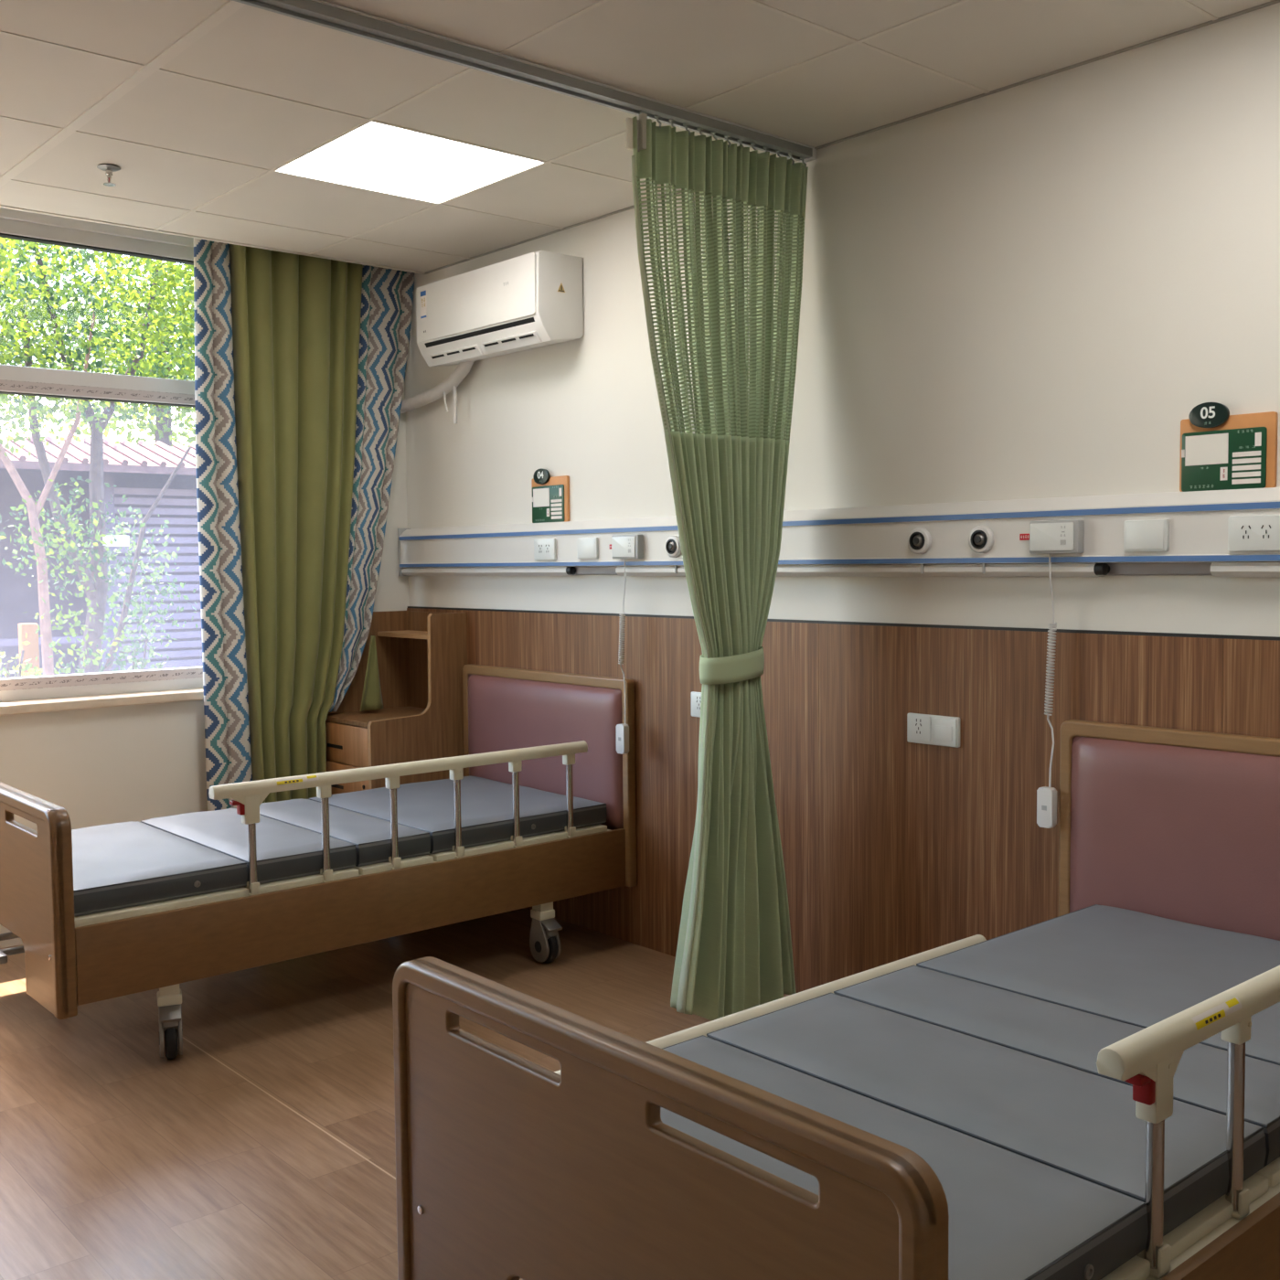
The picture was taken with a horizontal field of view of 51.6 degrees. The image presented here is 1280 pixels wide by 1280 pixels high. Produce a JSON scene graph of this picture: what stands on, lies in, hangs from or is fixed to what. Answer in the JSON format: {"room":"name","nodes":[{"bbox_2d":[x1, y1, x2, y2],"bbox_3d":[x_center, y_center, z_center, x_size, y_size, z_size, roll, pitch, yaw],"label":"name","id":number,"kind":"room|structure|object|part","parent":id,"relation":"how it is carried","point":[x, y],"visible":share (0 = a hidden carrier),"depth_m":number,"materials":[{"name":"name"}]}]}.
{"room":"hospital room","nodes":[
{"label":"hospital room","id":0,"kind":"room"},
{"bbox_2d":[0,380,408,948],"bbox_3d":[-3.133,-0.294,4.046,5.400,2.850,0.300,-3,4,-41],"label":"wall","id":1,"kind":"structure","parent":0,"point":[107,765],"depth_m":4.94,"materials":[{"name":"paint"}]},
{"bbox_2d":[0,207,203,714],"bbox_3d":[-2.725,-0.610,4.264,3.810,1.792,0.205,-3,4,-41],"label":"window","id":2,"kind":"structure","parent":1,"relation":"in","point":[21,695],"depth_m":4.91,"materials":[{"name":"plastic"}]},
{"bbox_3d":[-2.716,0.268,4.315,3.810,0.034,0.205,-3,4,-41],"label":"sill","id":3,"kind":"part","parent":2,"relation":"part of","materials":[{"name":"stone"}]},
{"bbox_2d":[0,907,789,1279],"bbox_3d":[-0.853,1.309,1.534,5.600,0.100,6.640,-3,4,-41],"label":"floor","id":4,"kind":"structure","parent":0,"point":[265,1149],"depth_m":3.29,"materials":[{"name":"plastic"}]},
{"bbox_2d":[0,663,636,1059],"bbox_3d":[-1.120,0.628,4.351,2.024,0.936,1.074,-3,4,-41],"label":"hospital bed","id":5,"kind":"object","parent":4,"relation":"on","point":[549,731],"visible":0.88,"depth_m":3.95,"materials":[{"name":"brown wood"}]},
{"bbox_3d":[-1.806,0.683,3.755,0.024,0.539,1.024,-3,4,-41],"label":"footboard","id":6,"kind":"part","parent":5,"relation":"part of","materials":[{"name":"brown wood"}]},
{"bbox_3d":[-1.096,0.588,3.748,0.023,0.253,0.023,-3,4,-41],"label":"rail post","id":7,"kind":"part","parent":5,"relation":"part of","materials":[{"name":"metal"}]},
{"bbox_3d":[-0.924,0.578,3.897,0.023,0.253,0.023,-3,4,-41],"label":"rail post","id":8,"kind":"part","parent":5,"relation":"part of","materials":[{"name":"metal"}]},
{"bbox_2d":[71,775,607,917],"bbox_3d":[-1.075,0.625,4.342,1.814,0.082,0.846,-3,4,-41],"label":"mattress","id":9,"kind":"object","parent":5,"relation":"on","point":[116,866],"visible":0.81,"depth_m":4.12,"materials":[{"name":"fabric"}]},
{"bbox_3d":[-0.755,0.799,4.018,1.854,0.202,0.020,-3,4,-41],"label":"panel","id":10,"kind":"part","parent":5,"relation":"part of","materials":[{"name":"brown wood"}]},
{"bbox_3d":[-0.751,0.568,4.048,0.023,0.253,0.023,-3,4,-41],"label":"rail post","id":11,"kind":"part","parent":5,"relation":"part of","materials":[{"name":"metal"}]},
{"bbox_3d":[-0.687,0.392,4.095,1.320,0.037,0.038,-3,4,-41],"label":"guard rail","id":12,"kind":"part","parent":5,"relation":"part of","materials":[{"name":"beige plastic"}]},
{"bbox_3d":[-0.578,0.557,4.199,0.023,0.253,0.023,-3,4,-41],"label":"rail post","id":13,"kind":"part","parent":5,"relation":"part of","materials":[{"name":"metal"}]},
{"bbox_3d":[-0.406,0.547,4.347,0.023,0.253,0.023,-3,4,-41],"label":"rail post","id":14,"kind":"part","parent":5,"relation":"part of","materials":[{"name":"metal"}]},
{"bbox_3d":[-0.379,0.404,4.967,0.039,0.516,0.976,-3,4,-41],"label":"padded panel","id":15,"kind":"part","parent":5,"relation":"part of","materials":[{"name":"leather"}]},
{"bbox_3d":[-0.363,0.479,4.984,0.036,0.726,1.024,-3,4,-41],"label":"headboard","id":16,"kind":"part","parent":5,"relation":"part of","materials":[{"name":"pink leather"}]},
{"bbox_3d":[-0.238,0.537,4.493,0.023,0.253,0.023,-3,4,-41],"label":"rail post","id":17,"kind":"part","parent":5,"relation":"part of","materials":[{"name":"metal"}]},
{"bbox_2d":[325,610,467,794],"bbox_3d":[-1.016,0.461,5.417,0.455,1.143,0.446,-3,4,-41],"label":"base cabinet","id":18,"kind":"object","parent":4,"relation":"on","point":[422,656],"visible":0.53,"depth_m":5.33,"materials":[{"name":"brown wood"}]},
{"bbox_3d":[-1.223,0.426,5.314,0.004,0.014,0.125,-3,4,-41],"label":"handle","id":19,"kind":"part","parent":18,"relation":"part of","materials":[{"name":"black plastic"}]},
{"bbox_3d":[-1.221,0.586,5.323,0.004,0.014,0.125,-3,4,-41],"label":"handle","id":20,"kind":"part","parent":18,"relation":"part of","materials":[{"name":"black plastic"}]},
{"bbox_3d":[-1.181,0.412,5.280,0.022,0.156,0.421,-3,4,-41],"label":"drawer","id":21,"kind":"part","parent":18,"relation":"part of","materials":[{"name":"brown wood"}]},
{"bbox_3d":[-1.179,0.570,5.290,0.022,0.152,0.421,-3,4,-41],"label":"drawer","id":22,"kind":"part","parent":18,"relation":"part of","materials":[{"name":"brown wood"}]},
{"bbox_3d":[-1.146,0.453,5.586,0.428,1.142,0.018,-3,4,-41],"label":"panel","id":23,"kind":"part","parent":18,"relation":"part of","materials":[{"name":"brown wood"}]},
{"bbox_2d":[326,706,425,727],"bbox_3d":[-1.020,0.312,5.405,0.438,0.018,0.409,-3,4,-41],"label":"countertop","id":24,"kind":"structure","parent":18,"relation":"on","point":[361,719],"depth_m":5.38,"materials":[{"name":"brown wood"}]},
{"bbox_2d":[377,629,427,639],"bbox_3d":[-0.915,-0.022,5.480,0.152,0.018,0.409,-3,4,-41],"label":"shelf","id":25,"kind":"object","parent":18,"relation":"attached to","point":[381,634],"depth_m":5.52,"materials":[{"name":"brown wood"}]},
{"bbox_3d":[-0.873,0.470,5.258,0.448,1.142,0.018,-3,4,-41],"label":"panel","id":26,"kind":"part","parent":18,"relation":"part of","materials":[{"name":"brown wood"}]},
{"bbox_3d":[-0.849,0.428,5.560,0.012,1.090,0.409,-3,4,-41],"label":"panel","id":27,"kind":"part","parent":18,"relation":"part of","materials":[{"name":"brown wood"}]},
{"bbox_2d":[392,719,1279,1279],"bbox_3d":[0.646,0.730,2.326,2.024,0.936,1.074,-3,4,-41],"label":"hospital bed","id":28,"kind":"object","parent":4,"relation":"on","point":[509,1166],"visible":0.67,"depth_m":1.83,"materials":[{"name":"brown wood"}]},
{"bbox_3d":[-0.040,0.784,1.731,0.024,0.539,1.024,-3,4,-41],"label":"footboard","id":29,"kind":"part","parent":28,"relation":"part of","materials":[{"name":"brown wood"}]},
{"bbox_3d":[0.296,0.732,2.648,1.315,0.037,0.038,-3,4,-41],"label":"guard rail","id":30,"kind":"part","parent":28,"relation":"part of","materials":[{"name":"beige plastic"}]},
{"bbox_2d":[660,904,1279,1279],"bbox_3d":[0.697,0.727,2.310,1.814,0.082,0.846,-3,4,-41],"label":"mattress","id":31,"kind":"object","parent":28,"relation":"on","point":[978,1061],"visible":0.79,"depth_m":2.12,"materials":[{"name":"fabric"}]},
{"bbox_3d":[0.669,0.690,1.723,0.023,0.253,0.023,-3,4,-41],"label":"rail post","id":32,"kind":"part","parent":28,"relation":"part of","materials":[{"name":"metal"}]},
{"bbox_3d":[1.402,0.580,2.960,0.036,0.726,1.024,-3,4,-41],"label":"headboard","id":33,"kind":"part","parent":28,"relation":"part of","materials":[{"name":"pink leather"}]},
{"bbox_3d":[1.387,0.505,2.943,0.039,0.516,0.976,-3,4,-41],"label":"padded panel","id":34,"kind":"part","parent":28,"relation":"part of","materials":[{"name":"leather"}]},
{"bbox_3d":[1.079,0.493,2.071,1.320,0.037,0.038,-3,4,-41],"label":"guard rail","id":35,"kind":"part","parent":28,"relation":"part of","materials":[{"name":"beige plastic"}]},
{"bbox_3d":[1.011,0.901,1.994,1.854,0.202,0.020,-3,4,-41],"label":"panel","id":36,"kind":"part","parent":28,"relation":"part of","materials":[{"name":"brown wood"}]},
{"bbox_3d":[0.841,0.679,1.873,0.023,0.253,0.023,-3,4,-41],"label":"rail post","id":37,"kind":"part","parent":28,"relation":"part of","materials":[{"name":"metal"}]},
{"bbox_2d":[0,0,1279,274],"bbox_3d":[-0.919,-1.419,1.422,5.400,0.280,6.576,-3,4,-41],"label":"ceiling","id":38,"kind":"structure","parent":0,"point":[199,105],"depth_m":3.36,"materials":[{"name":"tile"}]},
{"bbox_2d":[96,163,120,186],"bbox_3d":[-1.602,-1.401,4.000,0.068,0.055,0.068,-3,4,-41],"label":"sprinkler head","id":39,"kind":"object","parent":38,"relation":"attached to","point":[109,168],"visible":1,"depth_m":3.99},
{"bbox_2d":[193,237,414,810],"bbox_3d":[-1.281,-0.325,5.314,0.966,2.670,0.123,-3,4,-41],"label":"window curtain","id":40,"kind":"object","parent":38,"relation":"hanging from","point":[301,360],"visible":0.8,"depth_m":5.21,"materials":[{"name":"green fabric"}]},
{"bbox_3d":[-1.329,-0.323,5.284,0.551,2.670,0.099,-3,4,-41],"label":"panel","id":41,"kind":"part","parent":40,"relation":"part of","materials":[{"name":"green fabric"}]},
{"bbox_2d":[277,121,540,202],"bbox_3d":[-0.704,-1.446,4.022,0.592,0.021,0.592,-3,4,-41],"label":"recessed light","id":42,"kind":"object","parent":38,"relation":"in","point":[375,156],"visible":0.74,"depth_m":3.99,"materials":[{"name":"plastic"}]},
{"bbox_2d":[232,0,816,162],"bbox_3d":[-1.234,-1.321,2.398,4.596,0.032,0.072,-3,4,-41],"label":"track","id":43,"kind":"object","parent":38,"relation":"attached to","point":[317,12],"visible":0.89,"depth_m":3.19,"materials":[{"name":"metal"}]},
{"bbox_2d":[625,110,808,1020],"bbox_3d":[0.249,-0.162,3.738,0.697,2.489,0.203,-3,4,-41],"label":"privacy curtain","id":44,"kind":"object","parent":43,"relation":"hanging from","point":[734,954],"visible":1,"depth_m":3.73,"materials":[{"name":"green fabric"}]},
{"bbox_3d":[0.237,-0.899,3.703,0.666,0.655,0.072,-3,4,-41],"label":"panel","id":45,"kind":"part","parent":44,"relation":"part of","materials":[{"name":"green fabric"}]},
{"bbox_2d":[665,431,795,1020],"bbox_3d":[0.265,0.254,3.773,0.486,1.655,0.201,-3,4,-41],"label":"drape","id":46,"kind":"object","parent":44,"relation":"hanging from","point":[734,954],"depth_m":3.74,"materials":[{"name":"green fabric"}]},
{"bbox_3d":[-0.846,-1.283,1.347,5.400,0.016,6.345,-3,4,-41],"label":"edge trim","id":47,"kind":"part","parent":38,"relation":"part of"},
{"bbox_2d":[405,2,1279,637],"bbox_3d":[1.122,-0.294,3.362,0.120,2.850,6.920,-3,4,-41],"label":"wall","id":48,"kind":"structure","parent":0,"point":[1027,291],"depth_m":3.50,"materials":[{"name":"paint"}]},
{"bbox_2d":[400,250,583,423],"bbox_3d":[-0.689,-1.119,5.134,0.207,0.525,1.254,-3,4,-41],"label":"air conditioner","id":49,"kind":"object","parent":48,"relation":"attached to","point":[532,300],"visible":1,"depth_m":4.80,"materials":[{"name":"white plastic"}]},
{"bbox_3d":[-0.616,-1.255,4.892,0.008,0.213,0.776,-3,4,-41],"label":"panel","id":50,"kind":"part","parent":49,"relation":"part of","materials":[{"name":"white plastic"}]},
{"bbox_2d":[424,317,534,347],"bbox_3d":[-0.591,-1.122,4.907,0.040,0.053,0.710,-3,4,-41],"label":"outlet","id":51,"kind":"object","parent":49,"relation":"attached to","point":[496,332],"depth_m":4.85,"materials":[{"name":"white plastic"}]},
{"bbox_2d":[531,468,569,522],"bbox_3d":[-0.337,-0.536,4.914,0.023,0.201,0.218,-3,4,-41],"label":"number sign","id":52,"kind":"object","parent":48,"relation":"attached to","point":[550,496],"visible":1,"depth_m":4.91,"materials":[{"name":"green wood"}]},
{"bbox_2d":[691,691,701,717],"bbox_3d":[0.224,0.214,4.308,0.019,0.082,0.172,-3,4,-41],"label":"wall outlet","id":53,"kind":"object","parent":48,"relation":"attached to","point":[696,697],"visible":0.33,"depth_m":4.35,"materials":[{"name":"white plastic"}]},
{"bbox_2d":[397,487,1279,577],"bbox_3d":[1.127,-0.253,3.222,0.060,0.204,6.498,-3,4,-41],"label":"bed head panel","id":54,"kind":"object","parent":48,"relation":"attached to","point":[865,541],"visible":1,"depth_m":3.60,"materials":[{"name":"white plastic"}]},
{"bbox_3d":[-1.004,-0.375,5.665,0.060,0.204,0.008,-3,4,-41],"label":"plate","id":55,"kind":"part","parent":54,"relation":"part of","materials":[{"name":"grey plastic"}]},
{"bbox_2d":[533,538,556,560],"bbox_3d":[-0.348,-0.333,4.866,0.012,0.078,0.125,-3,4,-41],"label":"power socket","id":56,"kind":"object","parent":54,"relation":"attached to","point":[544,549],"visible":1,"depth_m":4.86,"materials":[{"name":"white plastic"}]},
{"bbox_2d":[576,537,598,558],"bbox_3d":[-0.184,-0.323,4.678,0.012,0.074,0.108,-3,4,-41],"label":"blank plate","id":57,"kind":"object","parent":54,"relation":"attached to","point":[588,548],"visible":1,"depth_m":4.67,"materials":[{"name":"white plastic"}]},
{"bbox_2d":[609,533,643,754],"bbox_3d":[-0.061,0.015,4.532,0.049,0.746,0.180,-3,4,-41],"label":"nurse call button","id":58,"kind":"object","parent":54,"relation":"attached to","point":[624,547],"visible":1,"depth_m":4.52,"materials":[{"name":"grey plastic"}]},
{"bbox_3d":[-0.062,-0.005,4.529,0.021,0.179,0.031,-3,4,-41],"label":"coiled cord","id":59,"kind":"part","parent":58,"relation":"part of","materials":[{"name":"white plastic"}]},
{"bbox_3d":[-0.058,0.187,4.541,0.009,0.211,0.023,-3,4,-41],"label":"cord","id":60,"kind":"part","parent":58,"relation":"part of","materials":[{"name":"white plastic"}]},
{"bbox_3d":[-0.056,-0.316,4.496,0.004,0.068,0.120,-3,4,-41],"label":"plate","id":61,"kind":"part","parent":58,"relation":"part of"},
{"bbox_3d":[-0.054,-0.185,4.522,0.014,0.185,0.005,-3,4,-41],"label":"cord","id":62,"kind":"part","parent":58,"relation":"part of","materials":[{"name":"white plastic"}]},
{"bbox_2d":[664,535,681,573],"bbox_3d":[0.109,-0.281,4.342,0.026,0.124,0.072,-3,4,-41],"label":"outlet","id":63,"kind":"object","parent":54,"relation":"attached to","point":[673,549],"visible":0.98,"depth_m":4.33,"materials":[{"name":"white plastic"}]},
{"bbox_2d":[907,527,931,573],"bbox_3d":[0.758,-0.243,3.598,0.026,0.124,0.072,-3,4,-41],"label":"outlet","id":64,"kind":"object","parent":54,"relation":"attached to","point":[919,538],"visible":1,"depth_m":3.59,"materials":[{"name":"white plastic"}]},
{"bbox_2d":[968,525,994,573],"bbox_3d":[0.887,-0.236,3.450,0.026,0.124,0.072,-3,4,-41],"label":"outlet","id":65,"kind":"object","parent":54,"relation":"attached to","point":[981,538],"visible":1,"depth_m":3.44,"materials":[{"name":"white plastic"}]},
{"bbox_2d":[1019,519,1084,828],"bbox_3d":[1.020,0.087,3.314,0.042,0.769,0.180,-3,4,-41],"label":"nurse call button","id":66,"kind":"object","parent":54,"relation":"attached to","point":[1066,536],"visible":1,"depth_m":3.30,"materials":[{"name":"grey plastic"}]},
{"bbox_3d":[1.032,0.281,3.334,0.009,0.189,0.021,-3,4,-41],"label":"cord","id":67,"kind":"part","parent":66,"relation":"part of","materials":[{"name":"white plastic"}]},
{"bbox_3d":[1.028,0.073,3.320,0.021,0.234,0.031,-3,4,-41],"label":"coiled cord","id":68,"kind":"part","parent":66,"relation":"part of","materials":[{"name":"white plastic"}]},
{"bbox_3d":[1.015,-0.255,3.268,0.004,0.068,0.120,-3,4,-41],"label":"plate","id":69,"kind":"part","parent":66,"relation":"part of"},
{"bbox_3d":[1.026,-0.129,3.302,0.022,0.175,0.005,-3,4,-41],"label":"cord","id":70,"kind":"part","parent":66,"relation":"part of","materials":[{"name":"white plastic"}]},
{"bbox_2d":[1060,525,1066,544],"bbox_3d":[1.035,-0.256,3.242,0.001,0.046,0.015,-3,4,-41],"label":"print","id":71,"kind":"object","parent":66,"relation":"attached to","point":[1062,528],"depth_m":3.24,"materials":[{"name":"grey plastic"}]},
{"bbox_2d":[1123,519,1169,551],"bbox_3d":[1.187,-0.245,3.107,0.012,0.074,0.108,-3,4,-41],"label":"blank plate","id":72,"kind":"object","parent":54,"relation":"attached to","point":[1148,535],"visible":1,"depth_m":3.10,"materials":[{"name":"white plastic"}]},
{"bbox_2d":[1227,514,1279,551],"bbox_3d":[1.356,-0.235,2.912,0.012,0.078,0.125,-3,4,-41],"label":"power socket","id":73,"kind":"object","parent":54,"relation":"attached to","point":[1261,532],"visible":1,"depth_m":2.91,"materials":[{"name":"white plastic"}]},
{"bbox_2d":[406,606,1279,992],"bbox_3d":[1.146,0.556,3.293,0.011,1.160,6.520,-3,4,-41],"label":"panelling","id":74,"kind":"structure","parent":48,"relation":"attached to","point":[894,848],"depth_m":3.79,"materials":[{"name":"brown wood"}]},
{"bbox_2d":[906,712,959,747],"bbox_3d":[0.804,0.248,3.643,0.019,0.082,0.172,-3,4,-41],"label":"wall outlet","id":75,"kind":"object","parent":48,"relation":"attached to","point":[925,729],"visible":1,"depth_m":3.63,"materials":[{"name":"white plastic"}]},
{"bbox_2d":[908,714,930,742],"bbox_3d":[0.775,0.245,3.675,0.002,0.070,0.074,-3,4,-41],"label":"socket","id":76,"kind":"object","parent":75,"relation":"attached to","point":[919,725],"depth_m":3.67,"materials":[{"name":"white plastic"}]},
{"bbox_2d":[931,717,957,746],"bbox_3d":[0.828,0.250,3.609,0.007,0.074,0.080,-3,4,-41],"label":"switch","id":77,"kind":"object","parent":75,"relation":"attached to","point":[944,730],"depth_m":3.60,"materials":[{"name":"white plastic"}]},
{"bbox_2d":[1179,402,1278,491],"bbox_3d":[1.329,-0.441,3.005,0.023,0.201,0.218,-3,4,-41],"label":"number sign","id":78,"kind":"object","parent":48,"relation":"attached to","point":[1220,450],"visible":1,"depth_m":3.00,"materials":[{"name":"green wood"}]},
{"label":"outside","id":79,"kind":"structure","parent":0,"visible":0},
{"bbox_3d":[-10.088,0.446,23.845,50.000,0.200,38.560,-3,4,-41],"label":"ground","id":80,"kind":"structure","parent":79,"visible":0},
{"bbox_2d":[0,650,42,677],"bbox_3d":[-4.891,0.566,10.420,1.162,1.030,1.044,-3,4,-41],"label":"shrub","id":81,"kind":"object","parent":80,"relation":"on","point":[20,671],"visible":0.04,"depth_m":10.36,"materials":[{"name":"green plant"}]},
{"bbox_3d":[-4.984,0.583,10.354,0.353,1.004,0.024,-1,3,-14],"label":"stem","id":82,"kind":"part","parent":81,"relation":"part of","materials":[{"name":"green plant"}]},
{"bbox_2d":[17,623,39,676],"bbox_3d":[-5.434,0.427,11.809,0.140,1.150,0.120,-3,4,-41],"label":"marker post","id":83,"kind":"object","parent":80,"relation":"on","point":[31,650],"visible":0.44,"depth_m":11.74,"materials":[{"name":"orange paint"}]},
{"bbox_2d":[0,237,127,675],"bbox_3d":[-4.672,-1.154,9.045,2.323,4.617,2.017,-3,4,-41],"label":"tree","id":84,"kind":"object","parent":80,"relation":"on","point":[34,509],"visible":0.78,"depth_m":9.46,"materials":[{"name":"green plant"}]},
{"bbox_2d":[0,240,140,435],"bbox_3d":[-8.650,-2.441,15.325,5.558,6.528,3.411,-3,4,-41],"label":"tree","id":85,"kind":"object","parent":80,"relation":"on","point":[29,300],"visible":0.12,"depth_m":16.14,"materials":[{"name":"green plant"}]},
{"bbox_2d":[0,237,197,676],"bbox_3d":[-4.182,-1.486,10.422,2.769,5.112,2.248,-3,4,-41],"label":"tree","id":86,"kind":"object","parent":80,"relation":"on","point":[100,587],"visible":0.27,"depth_m":10.31,"materials":[{"name":"green plant"}]},
{"bbox_2d":[0,433,202,678],"bbox_3d":[-6.122,-0.692,14.627,9.600,3.069,2.368,-3,4,-41],"label":"building","id":87,"kind":"structure","parent":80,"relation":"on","point":[140,472],"depth_m":14.75,"materials":[{"name":"grey metal"}]},
{"bbox_3d":[-7.367,0.329,12.774,4.400,0.570,0.060,-3,4,-41],"label":"railing","id":88,"kind":"part","parent":87,"relation":"part of","materials":[{"name":"white metal"}]},
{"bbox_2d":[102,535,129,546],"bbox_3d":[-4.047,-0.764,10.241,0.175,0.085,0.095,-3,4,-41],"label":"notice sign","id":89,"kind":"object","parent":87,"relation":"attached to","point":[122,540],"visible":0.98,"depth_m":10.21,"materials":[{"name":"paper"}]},
{"bbox_2d":[26,256,195,447],"bbox_3d":[-6.577,-2.456,18.514,3.717,6.149,3.261,-3,4,-41],"label":"tree","id":90,"kind":"object","parent":80,"relation":"on","point":[163,432],"visible":0.14,"depth_m":18.02,"materials":[{"name":"green plant"}]},
{"bbox_2d":[81,505,180,671],"bbox_3d":[-4.609,-0.113,11.966,0.855,2.207,0.802,-1,3,-11],"label":"shrub","id":91,"kind":"object","parent":80,"relation":"on","point":[152,654],"visible":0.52,"depth_m":11.97,"materials":[{"name":"green plant"}]},
{"bbox_3d":[-4.623,0.485,11.992,0.353,1.004,0.024,-1,3,-14],"label":"stem","id":92,"kind":"part","parent":91,"relation":"part of","materials":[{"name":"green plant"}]},
{"bbox_2d":[83,252,194,412],"bbox_3d":[-2.898,-1.352,9.706,2.288,4.903,1.624,-3,4,-41],"label":"tree","id":93,"kind":"object","parent":80,"relation":"on","point":[151,265],"visible":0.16,"depth_m":9.14,"materials":[{"name":"green plant"}]}
]}

